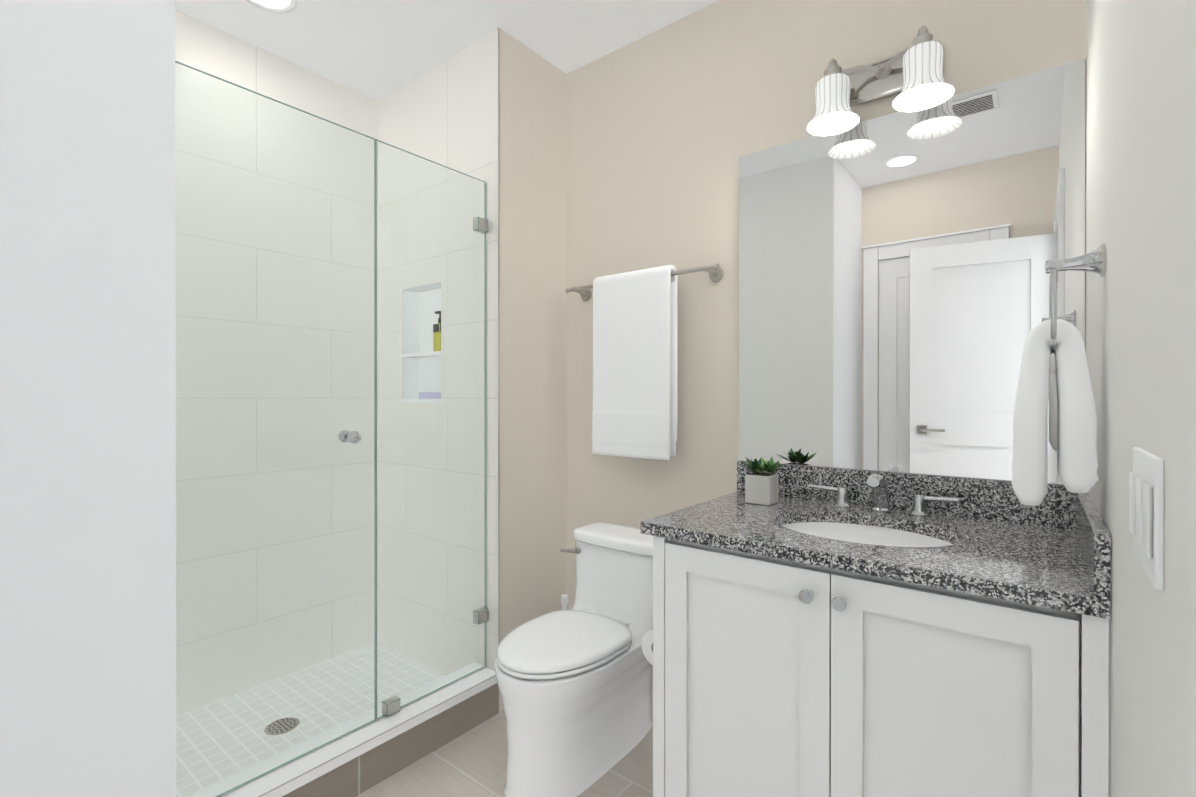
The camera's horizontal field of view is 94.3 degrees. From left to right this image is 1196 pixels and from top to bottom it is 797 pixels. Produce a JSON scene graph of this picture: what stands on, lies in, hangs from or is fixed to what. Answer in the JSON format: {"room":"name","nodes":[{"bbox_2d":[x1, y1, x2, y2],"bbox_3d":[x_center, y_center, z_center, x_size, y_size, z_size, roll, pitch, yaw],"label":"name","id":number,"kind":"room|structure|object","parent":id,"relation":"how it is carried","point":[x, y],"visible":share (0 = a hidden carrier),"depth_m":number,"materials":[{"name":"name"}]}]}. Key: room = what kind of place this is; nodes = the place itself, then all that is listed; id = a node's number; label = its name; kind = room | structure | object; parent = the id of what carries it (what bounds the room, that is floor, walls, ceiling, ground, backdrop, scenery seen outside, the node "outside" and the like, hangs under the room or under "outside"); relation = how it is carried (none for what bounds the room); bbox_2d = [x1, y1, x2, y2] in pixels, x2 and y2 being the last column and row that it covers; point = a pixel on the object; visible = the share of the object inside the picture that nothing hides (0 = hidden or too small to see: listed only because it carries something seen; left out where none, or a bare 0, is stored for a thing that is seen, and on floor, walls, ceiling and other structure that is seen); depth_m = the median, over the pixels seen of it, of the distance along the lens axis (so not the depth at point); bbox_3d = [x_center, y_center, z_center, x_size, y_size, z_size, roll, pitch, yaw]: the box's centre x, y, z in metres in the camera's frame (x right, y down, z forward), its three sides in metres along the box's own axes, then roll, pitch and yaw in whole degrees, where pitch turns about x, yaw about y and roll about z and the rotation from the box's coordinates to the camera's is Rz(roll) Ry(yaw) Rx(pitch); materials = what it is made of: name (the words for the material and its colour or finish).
{"room":"bathroom","nodes":[
{"label":"bathroom","id":0,"kind":"room"},
{"bbox_2d":[0,0,175,796],"bbox_3d":[-1.123,-0.105,0.707,0.765,2.640,0.764,0,0,38],"label":"wall","id":1,"kind":"structure","parent":0,"point":[87,427],"depth_m":0.70,"materials":[{"name":"white paint"}]},
{"bbox_2d":[175,148,378,715],"bbox_3d":[-1.315,-0.108,2.425,0.100,2.640,1.691,0,0,38],"label":"wall","id":2,"kind":"structure","parent":0,"point":[347,503],"depth_m":2.29,"materials":[{"name":"tile"}]},
{"bbox_2d":[175,10,497,206],"bbox_3d":[-1.091,-1.175,1.932,0.861,0.505,1.199,0,0,38],"label":"tile band","id":3,"kind":"object","parent":2,"relation":"attached to","point":[445,113],"visible":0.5,"depth_m":2.32,"materials":[{"name":"white tile"}]},
{"bbox_2d":[176,641,444,796],"bbox_3d":[-1.147,1.222,1.980,0.720,0.100,1.199,0,0,38],"label":"floor","id":4,"kind":"structure","parent":0,"point":[238,715],"depth_m":2.08,"materials":[{"name":"tile"}]},
{"bbox_2d":[264,717,298,734],"bbox_3d":[-1.130,1.171,1.985,0.110,0.002,0.110,0,0,38],"label":"shower drain","id":5,"kind":"object","parent":4,"relation":"attached to","point":[279,729],"depth_m":1.98,"materials":[{"name":"silver metal"}]},
{"bbox_2d":[175,0,718,100],"bbox_3d":[0.015,-1.475,0.881,4.100,0.100,2.455,0,0,38],"label":"ceiling","id":6,"kind":"structure","parent":0,"point":[377,50],"depth_m":2.14,"materials":[{"name":"white paint"}]},
{"bbox_2d":[246,0,297,12],"bbox_3d":[-1.167,-1.424,1.949,0.196,0.006,0.196,0,0,38],"label":"recessed light","id":7,"kind":"object","parent":6,"relation":"in","point":[281,6],"visible":1,"depth_m":2.01,"materials":[{"name":"white"}]},
{"bbox_2d":[379,27,566,711],"bbox_3d":[-0.568,-0.109,2.594,0.862,2.640,0.498,0,0,38],"label":"wall","id":8,"kind":"structure","parent":0,"point":[523,176],"depth_m":2.32,"materials":[{"name":"tile"}]},
{"bbox_2d":[187,662,498,796],"bbox_3d":[-0.809,1.135,1.713,0.153,0.155,1.199,0,0,38],"label":"shower curb","id":9,"kind":"structure","parent":8,"relation":"attached to","point":[357,762],"depth_m":1.76,"materials":[{"name":"tile"}]},
{"bbox_2d":[175,61,487,796],"bbox_3d":[-0.813,0.103,1.714,0.081,1.904,1.194,0,0,38],"label":"glass shower enclosure","id":10,"kind":"object","parent":9,"relation":"on","point":[390,706],"visible":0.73,"depth_m":1.76,"materials":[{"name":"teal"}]},
{"bbox_2d":[419,392,440,398],"bbox_3d":[-0.723,-0.014,2.465,0.180,0.030,0.050,0,0,38],"label":"box","id":11,"kind":"object","parent":8,"relation":"in","point":[430,395],"depth_m":2.45,"materials":[{"name":"blue"}]},
{"bbox_2d":[433,311,440,351],"bbox_3d":[-0.680,-0.294,2.439,0.089,0.182,0.054,0,0,38],"label":"soap bottles","id":12,"kind":"object","parent":8,"relation":"in","point":[436,334],"depth_m":2.43,"materials":[{"name":"yellow plastic"}]},
{"bbox_2d":[356,708,652,796],"bbox_3d":[0.330,1.245,0.638,3.299,0.060,2.455,0,0,38],"label":"floor","id":13,"kind":"structure","parent":0,"point":[472,762],"depth_m":1.80,"materials":[{"name":"tile"}]},
{"bbox_2d":[561,594,568,609],"bbox_3d":[-0.141,1.021,2.353,0.100,0.380,0.098,0,0,38],"label":"toilet brush","id":14,"kind":"object","parent":13,"relation":"on","point":[564,600],"visible":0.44,"depth_m":2.34,"materials":[{"name":"white plastic"}]},
{"bbox_2d":[495,522,652,796],"bbox_3d":[-0.052,0.861,1.915,0.469,0.703,0.709,0,0,38],"label":"toilet","id":15,"kind":"object","parent":13,"relation":"on","point":[574,684],"visible":0.83,"depth_m":1.77,"materials":[{"name":"white ceramic"}]},
{"bbox_2d":[640,461,1110,796],"bbox_3d":[0.655,0.712,1.412,0.910,1.004,0.631,0,0,38],"label":"bathroom vanity","id":16,"kind":"object","parent":13,"relation":"on","point":[828,632],"visible":0.98,"depth_m":1.18,"materials":[{"name":"white painted wood"},{"name":"granite"},{"name":"chrome"}]},
{"bbox_2d":[641,628,652,664],"bbox_3d":[0.207,0.723,1.634,0.126,0.110,0.125,0,0,38],"label":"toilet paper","id":17,"kind":"object","parent":16,"relation":"attached to","point":[647,644],"visible":0.15,"depth_m":1.62,"materials":[{"name":"white paper"}]},
{"bbox_2d":[734,457,783,505],"bbox_3d":[0.505,0.251,1.725,0.159,0.144,0.144,0,0,38],"label":"succulent plant","id":18,"kind":"object","parent":16,"relation":"on","point":[761,487],"visible":1,"depth_m":1.70,"materials":[{"name":"green plant"}]},
{"bbox_2d":[567,0,1086,707],"bbox_3d":[0.614,-0.107,1.912,1.841,2.640,0.100,0,0,38],"label":"wall","id":19,"kind":"structure","parent":0,"point":[669,124],"depth_m":2.03,"materials":[{"name":"beige paint"}]},
{"bbox_2d":[565,263,722,459],"bbox_3d":[0.151,-0.133,2.140,0.703,0.711,0.116,0,0,38],"label":"towel rail","id":20,"kind":"object","parent":19,"relation":"attached to","point":[635,365],"visible":1,"depth_m":2.08,"materials":[{"name":"white fabric"}]},
{"bbox_2d":[592,265,677,459],"bbox_3d":[0.139,-0.133,2.124,0.365,0.711,0.077,0,0,38],"label":"bath towel","id":21,"kind":"object","parent":20,"relation":"hanging from","point":[635,413],"depth_m":2.08,"materials":[{"name":"white fabric"}]},
{"bbox_2d":[806,25,954,135],"bbox_3d":[0.797,-0.909,1.583,0.378,0.198,0.185,0,0,38],"label":"sconce","id":22,"kind":"object","parent":19,"relation":"attached to","point":[912,77],"visible":0.98,"depth_m":1.60,"materials":[{"name":"white glass"}]},
{"bbox_2d":[738,58,1084,484],"bbox_3d":[0.850,-0.313,1.657,0.910,1.058,0.006,0,0,38],"label":"mirror","id":23,"kind":"object","parent":19,"relation":"attached to","point":[894,281],"visible":0.86,"depth_m":1.60,"materials":[{"name":"grey mirror"}]},
{"bbox_2d":[1086,0,1195,796],"bbox_3d":[0.812,-0.105,0.776,0.120,2.640,1.435,0,0,38],"label":"wall","id":24,"kind":"structure","parent":0,"point":[1141,197],"depth_m":0.62,"materials":[{"name":"white paint"}]},
{"bbox_2d":[1011,244,1105,505],"bbox_3d":[0.858,-0.042,1.037,0.132,0.472,0.161,0,0,38],"label":"towel ring","id":25,"kind":"object","parent":24,"relation":"attached to","point":[1077,458],"visible":1,"depth_m":1.00,"materials":[{"name":"white fabric"}]},
{"bbox_2d":[1011,319,1098,505],"bbox_3d":[0.853,0.024,1.041,0.122,0.341,0.136,0,0,38],"label":"hand towel","id":26,"kind":"object","parent":25,"relation":"hanging from","point":[1077,460],"depth_m":1.00,"materials":[{"name":"white fabric"}]},
{"bbox_2d":[1129,447,1163,590],"bbox_3d":[0.583,0.120,0.592,0.010,0.126,0.160,0,0,38],"label":"light switch","id":27,"kind":"object","parent":24,"relation":"attached to","point":[1146,502],"visible":1,"depth_m":0.55,"materials":[{"name":"white plastic"}]},
{"bbox_3d":[0.134,-1.179,-0.083,0.120,0.490,0.750,0,0,38],"label":"wall","id":28,"kind":"structure","parent":0,"visible":0},
{"bbox_2d":[1195,590,1195,796],"bbox_3d":[0.125,0.104,-0.073,0.143,2.225,0.900,0,0,38],"label":"door frame","id":29,"kind":"structure","parent":28,"relation":"attached to","point":[1195,693],"depth_m":0.32,"materials":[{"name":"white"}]}
]}

